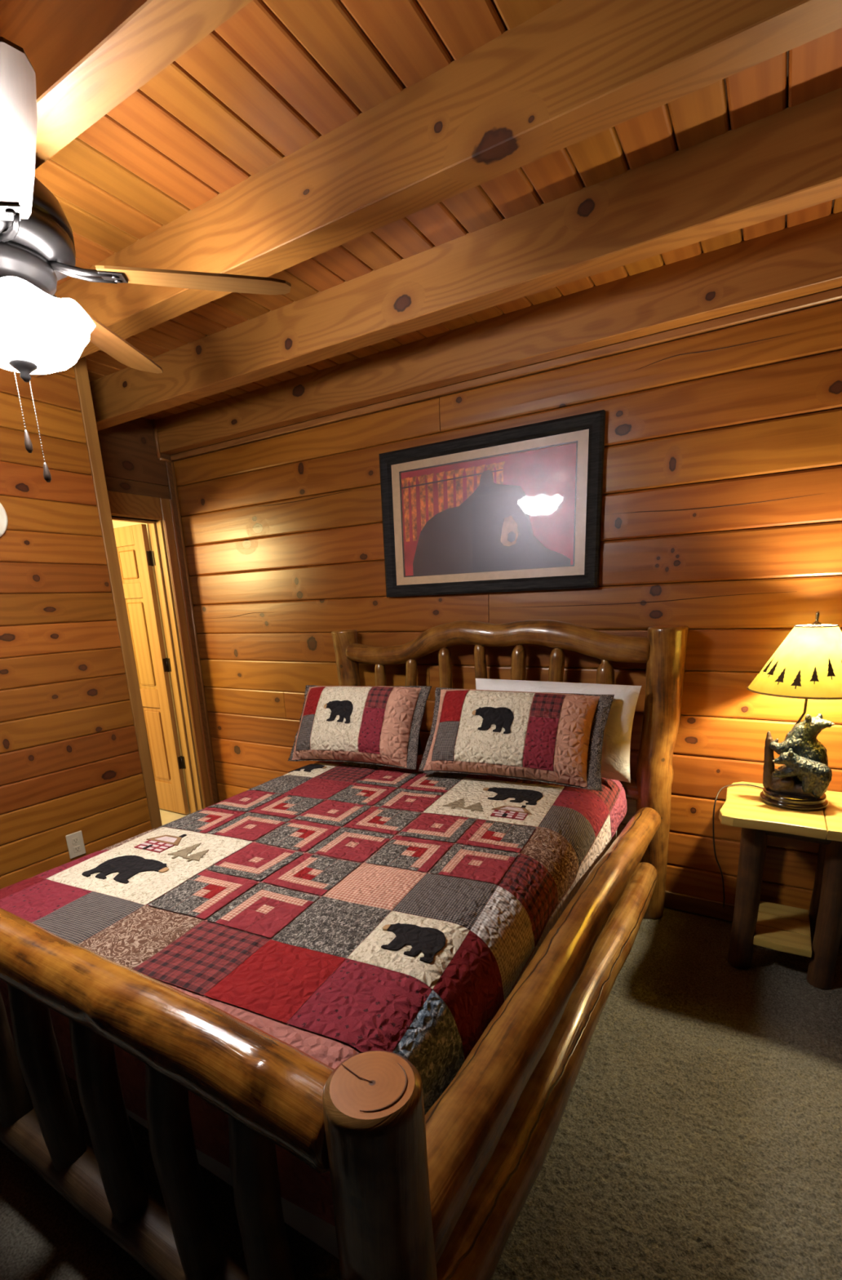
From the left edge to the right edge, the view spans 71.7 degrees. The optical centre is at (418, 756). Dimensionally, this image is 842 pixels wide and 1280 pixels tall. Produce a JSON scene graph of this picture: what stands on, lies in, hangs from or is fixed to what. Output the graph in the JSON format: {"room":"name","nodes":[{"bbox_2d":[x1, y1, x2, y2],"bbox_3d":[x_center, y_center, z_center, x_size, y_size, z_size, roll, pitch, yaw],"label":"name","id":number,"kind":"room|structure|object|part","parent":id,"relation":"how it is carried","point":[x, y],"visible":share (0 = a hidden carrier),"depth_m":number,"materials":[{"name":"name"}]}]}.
{"room":"cabin bedroom","nodes":[
{"label":"cabin bedroom","id":0,"kind":"room"},
{"bbox_2d":[0,365,151,888],"bbox_3d":[-2.034,-0.310,2.089,0.100,2.720,2.100,7,17,30],"label":"wall","id":1,"kind":"structure","parent":0,"point":[70,761],"depth_m":2.62,"materials":[{"name":"brown wood"}]},
{"bbox_2d":[0,502,8,537],"bbox_3d":[-1.746,-0.961,2.321,0.024,0.196,0.196,7,17,30],"label":"wall clock","id":2,"kind":"object","parent":1,"relation":"attached to","point":[3,517],"visible":1,"depth_m":2.38,"materials":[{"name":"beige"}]},
{"bbox_2d":[65,830,85,858],"bbox_3d":[-1.641,0.424,2.791,0.009,0.120,0.076,7,17,30],"label":"wall outlet","id":3,"kind":"object","parent":1,"relation":"attached to","point":[75,842],"visible":1,"depth_m":2.79,"materials":[{"name":"beige plastic"}]},
{"bbox_2d":[71,836,79,844],"bbox_3d":[-1.640,0.403,2.784,0.003,0.028,0.032,7,17,30],"label":"receptacle","id":4,"kind":"object","parent":3,"relation":"attached to","point":[75,840],"depth_m":2.78,"materials":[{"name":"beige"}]},
{"bbox_2d":[73,844,80,853],"bbox_3d":[-1.638,0.446,2.795,0.003,0.028,0.032,7,17,30],"label":"receptacle","id":5,"kind":"object","parent":3,"relation":"attached to","point":[77,848],"depth_m":2.79,"materials":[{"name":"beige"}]},
{"bbox_2d":[73,355,162,829],"bbox_3d":[-1.511,-0.560,2.944,0.131,2.620,0.060,7,17,30],"label":"trim","id":6,"kind":"structure","parent":1,"relation":"attached to","point":[82,377],"depth_m":2.83,"materials":[{"name":"brown wood"}]},
{"bbox_2d":[97,417,170,520],"bbox_3d":[-1.847,-0.749,3.703,0.120,2.620,0.980,7,17,30],"label":"wall","id":7,"kind":"structure","parent":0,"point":[131,464],"depth_m":3.56,"materials":[{"name":"brown wood"}]},
{"bbox_2d":[107,490,213,814],"bbox_3d":[-2.167,-0.557,3.916,0.898,2.165,0.890,7,17,30],"label":"door","id":8,"kind":"structure","parent":7,"relation":"attached to","point":[136,560],"depth_m":4.03,"materials":[{"name":"brown wood"}]},
{"bbox_3d":[-1.974,-1.302,3.972,0.225,0.240,0.016,7,17,30],"label":"panel","id":9,"kind":"part","parent":8,"relation":"part of","materials":[{"name":"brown wood"}]},
{"bbox_3d":[-1.858,-1.486,3.399,0.019,0.129,0.804,7,17,30],"label":"casing","id":10,"kind":"part","parent":8,"relation":"part of","materials":[{"name":"brown wood"}]},
{"bbox_3d":[-1.952,-0.786,4.110,0.225,0.630,0.016,7,17,30],"label":"panel","id":11,"kind":"part","parent":8,"relation":"part of","materials":[{"name":"brown wood"}]},
{"bbox_3d":[-1.923,-0.081,4.298,0.225,0.570,0.016,7,17,30],"label":"panel","id":12,"kind":"part","parent":8,"relation":"part of","materials":[{"name":"brown wood"}]},
{"bbox_3d":[-1.589,-0.611,4.029,0.018,2.165,0.084,7,17,30],"label":"casing","id":13,"kind":"part","parent":8,"relation":"part of","materials":[{"name":"brown wood"}]},
{"bbox_2d":[111,520,186,789],"bbox_3d":[-2.181,-0.938,4.791,1.630,2.550,0.100,7,17,30],"label":"wall","id":14,"kind":"structure","parent":0,"point":[116,524],"depth_m":4.59,"materials":[{"name":"beige paint"}]},
{"bbox_2d":[0,0,841,454],"bbox_3d":[0.217,-1.432,0.994,6.320,0.305,3.150,7,17,30],"label":"ceiling","id":15,"kind":"structure","parent":0,"point":[445,193],"depth_m":1.55,"materials":[{"name":"brown wood"}]},
{"bbox_2d":[0,36,291,482],"bbox_3d":[-0.999,-1.001,1.390,1.249,0.635,1.249,7,17,30],"label":"ceiling fan","id":16,"kind":"object","parent":15,"relation":"hanging from","point":[42,332],"visible":1,"depth_m":1.32,"materials":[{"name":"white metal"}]},
{"bbox_3d":[-0.740,-1.060,1.007,0.144,0.006,0.450,-24,23,-26],"label":"blade","id":17,"kind":"part","parent":16,"relation":"part of","materials":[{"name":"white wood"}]},
{"bbox_3d":[-0.995,-0.889,1.454,0.003,0.140,0.003,-2,15,1],"label":"pull chain","id":18,"kind":"part","parent":16,"relation":"part of","materials":[{"name":"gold metal"}]},
{"bbox_3d":[-0.956,-0.844,1.457,0.003,0.207,0.003,-2,15,1],"label":"pull chain","id":19,"kind":"part","parent":16,"relation":"part of","materials":[{"name":"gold metal"}]},
{"bbox_3d":[-0.962,-1.007,1.399,0.332,0.118,0.332,0,15,9],"label":"lamp shade","id":20,"kind":"part","parent":16,"relation":"part of","materials":[{"name":"white glass"}]},
{"bbox_3d":[-0.938,-1.257,1.776,0.144,0.006,0.450,10,16,1],"label":"blade","id":21,"kind":"part","parent":16,"relation":"part of","materials":[{"name":"brown wood"}]},
{"bbox_3d":[-0.551,-1.188,1.458,0.450,0.006,0.144,-6,27,-13],"label":"blade","id":22,"kind":"part","parent":16,"relation":"part of","materials":[{"name":"brown wood"}]},
{"bbox_2d":[0,789,841,1279],"bbox_3d":[-0.284,0.955,2.279,7.800,0.062,3.800,7,17,30],"label":"floor","id":23,"kind":"structure","parent":0,"point":[699,1135],"depth_m":1.58,"materials":[{"name":"carpet"}]},
{"bbox_2d":[0,619,688,1279],"bbox_3d":[-0.228,0.262,2.128,1.870,1.375,2.327,7,17,30],"label":"bed","id":24,"kind":"object","parent":23,"relation":"on","point":[441,1193],"visible":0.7,"depth_m":1.14,"materials":[{"name":"brown wood"}]},
{"bbox_3d":[-0.758,1.029,1.382,1.706,0.103,0.102,7,17,30],"label":"footboard rail","id":25,"kind":"part","parent":24,"relation":"part of","materials":[{"name":"brown wood"}]},
{"bbox_3d":[-0.809,0.443,1.240,1.648,0.154,0.133,7,17,30],"label":"footboard rail","id":26,"kind":"part","parent":24,"relation":"part of","materials":[{"name":"brown wood"}]},
{"bbox_3d":[-0.384,-0.065,3.446,0.169,1.334,0.148,7,17,30],"label":"head post","id":27,"kind":"part","parent":24,"relation":"part of","materials":[{"name":"brown wood"}]},
{"bbox_2d":[126,831,617,1258],"bbox_3d":[-0.228,0.487,2.212,1.480,0.435,1.968,7,17,30],"label":"mattress","id":28,"kind":"object","parent":24,"relation":"on","point":[319,1231],"visible":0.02,"depth_m":1.15,"materials":[{"name":"grey"}]},
{"bbox_2d":[0,755,626,1226],"bbox_3d":[-0.239,0.494,2.202,1.573,0.545,2.022,7,17,30],"label":"patchwork quilt","id":29,"kind":"object","parent":28,"relation":"on","point":[338,911],"visible":0.79,"depth_m":1.60,"materials":[{"name":"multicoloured fabric"}]},
{"bbox_2d":[288,684,431,769],"bbox_3d":[-0.305,-0.151,2.830,0.710,0.362,0.274,4,16,23],"label":"pillow sham","id":30,"kind":"object","parent":29,"relation":"on","point":[381,726],"visible":1,"depth_m":2.74,"materials":[{"name":"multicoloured fabric"}]},
{"bbox_2d":[418,687,614,791],"bbox_3d":[0.393,-0.089,2.486,0.801,0.359,0.271,5,16,24],"label":"pillow sham","id":31,"kind":"object","parent":29,"relation":"on","point":[547,737],"visible":1,"depth_m":2.39,"materials":[{"name":"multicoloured fabric"}]},
{"bbox_2d":[475,678,641,782],"bbox_3d":[0.572,-0.128,2.607,0.764,0.399,0.167,7,17,30],"label":"pillow","id":32,"kind":"object","parent":29,"relation":"on","point":[615,758],"visible":0.2,"depth_m":2.43,"materials":[{"name":"white fabric"}]},
{"bbox_3d":[-0.034,0.852,0.878,0.157,0.867,0.148,7,17,30],"label":"foot post","id":33,"kind":"part","parent":24,"relation":"part of","materials":[{"name":"brown wood"}]},
{"bbox_3d":[0.297,-0.550,2.865,1.609,0.230,0.123,7,17,30],"label":"headboard rail","id":34,"kind":"part","parent":24,"relation":"part of","materials":[{"name":"brown wood"}]},
{"bbox_3d":[0.449,0.503,1.654,0.137,0.144,2.117,7,17,30],"label":"rail","id":35,"kind":"part","parent":24,"relation":"part of","materials":[{"name":"brown wood"}]},
{"bbox_3d":[0.334,0.071,3.024,1.627,0.107,0.101,7,17,30],"label":"headboard rail","id":36,"kind":"part","parent":24,"relation":"part of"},
{"bbox_3d":[0.461,0.743,1.697,0.139,0.157,2.086,7,17,30],"label":"rail","id":37,"kind":"part","parent":24,"relation":"part of","materials":[{"name":"brown wood"}]},
{"bbox_3d":[1.057,0.105,2.595,0.165,1.332,0.161,7,17,30],"label":"head post","id":38,"kind":"part","parent":24,"relation":"part of","materials":[{"name":"brown wood"}]},
{"bbox_2d":[719,781,841,989],"bbox_3d":[1.452,0.511,2.284,0.518,0.675,0.478,7,17,30],"label":"nightstand","id":39,"kind":"object","parent":23,"relation":"on","point":[816,935],"visible":0.94,"depth_m":2.20,"materials":[{"name":"brown wood"}]},
{"bbox_3d":[1.287,0.533,2.282,0.089,0.647,0.088,7,17,30],"label":"leg","id":40,"kind":"part","parent":39,"relation":"part of","materials":[{"name":"brown wood"}]},
{"bbox_2d":[712,611,841,907],"bbox_3d":[1.404,0.118,2.244,0.462,1.310,0.390,7,17,30],"label":"table lamp","id":41,"kind":"object","parent":39,"relation":"on","point":[807,664],"visible":1,"depth_m":2.10,"materials":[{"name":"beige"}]},
{"bbox_3d":[1.306,0.428,2.454,0.214,0.612,0.181,-8,16,-20],"label":"cord","id":42,"kind":"part","parent":41,"relation":"part of","materials":[{"name":"black plastic"}]},
{"bbox_3d":[1.416,-0.352,2.099,0.384,0.228,0.384,7,17,30],"label":"lamp shade","id":43,"kind":"part","parent":41,"relation":"part of","materials":[{"name":"beige fabric"}]},
{"bbox_3d":[1.426,-0.142,2.182,0.014,0.560,0.062,-2,15,0],"label":"stem","id":44,"kind":"part","parent":41,"relation":"part of","materials":[{"name":"brown metal"}]},
{"bbox_3d":[1.657,0.496,2.366,0.088,0.647,0.087,7,17,30],"label":"leg","id":45,"kind":"part","parent":39,"relation":"part of","materials":[{"name":"brown wood"}]},
{"bbox_3d":[1.518,0.560,2.147,0.090,0.647,0.090,7,17,30],"label":"leg","id":46,"kind":"part","parent":39,"relation":"part of","materials":[{"name":"brown wood"}]},
{"bbox_2d":[173,286,841,912],"bbox_3d":[1.054,-0.593,2.579,6.320,2.770,0.123,7,17,30],"label":"wall","id":47,"kind":"structure","parent":0,"point":[722,513],"depth_m":2.54,"materials":[{"name":"brown wood"}]},
{"bbox_2d":[151,419,219,804],"bbox_3d":[-1.577,-0.842,4.009,0.021,2.620,0.112,7,17,30],"label":"door frame","id":48,"kind":"structure","parent":47,"relation":"attached to","point":[169,470],"depth_m":3.98,"materials":[{"name":"brown wood"}]},
{"bbox_2d":[378,409,605,597],"bbox_3d":[0.300,-1.148,2.793,1.130,0.707,0.034,7,17,30],"label":"framed picture","id":49,"kind":"object","parent":47,"relation":"attached to","point":[527,519],"visible":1,"depth_m":2.75,"materials":[{"name":"black wood"}]},
{"bbox_3d":[-0.158,-1.202,3.063,0.062,0.707,0.034,7,17,30],"label":"frame","id":50,"kind":"part","parent":49,"relation":"part of","materials":[{"name":"black wood"}]},
{"bbox_2d":[401,443,576,576],"bbox_3d":[0.306,-1.152,2.803,0.900,0.501,0.004,7,17,30],"label":"print","id":51,"kind":"object","parent":49,"relation":"attached to","point":[504,513],"depth_m":2.77,"materials":[{"name":"multicoloured"}]},
{"bbox_3d":[0.287,-1.461,2.710,1.130,0.059,0.034,7,17,30],"label":"frame","id":52,"kind":"part","parent":49,"relation":"part of","materials":[{"name":"black wood"}]},
{"bbox_3d":[0.313,-0.836,2.877,1.130,0.059,0.034,7,17,30],"label":"frame","id":53,"kind":"part","parent":49,"relation":"part of","materials":[{"name":"black wood"}]},
{"bbox_3d":[0.758,-1.095,2.523,0.062,0.707,0.034,7,17,30],"label":"frame","id":54,"kind":"part","parent":49,"relation":"part of","materials":[{"name":"black wood"}]},
{"bbox_2d":[170,286,841,461],"bbox_3d":[1.005,-1.625,2.242,6.070,0.032,0.032,7,17,30],"label":"trim","id":55,"kind":"structure","parent":47,"relation":"attached to","point":[835,295],"depth_m":2.48,"materials":[{"name":"brown wood"}]},
{"bbox_2d":[218,800,841,945],"bbox_3d":[1.101,0.674,2.841,6.050,0.085,0.016,7,17,30],"label":"baseboard","id":56,"kind":"structure","parent":47,"relation":"attached to","point":[675,900],"depth_m":2.71,"materials":[{"name":"brown wood"}]}
]}

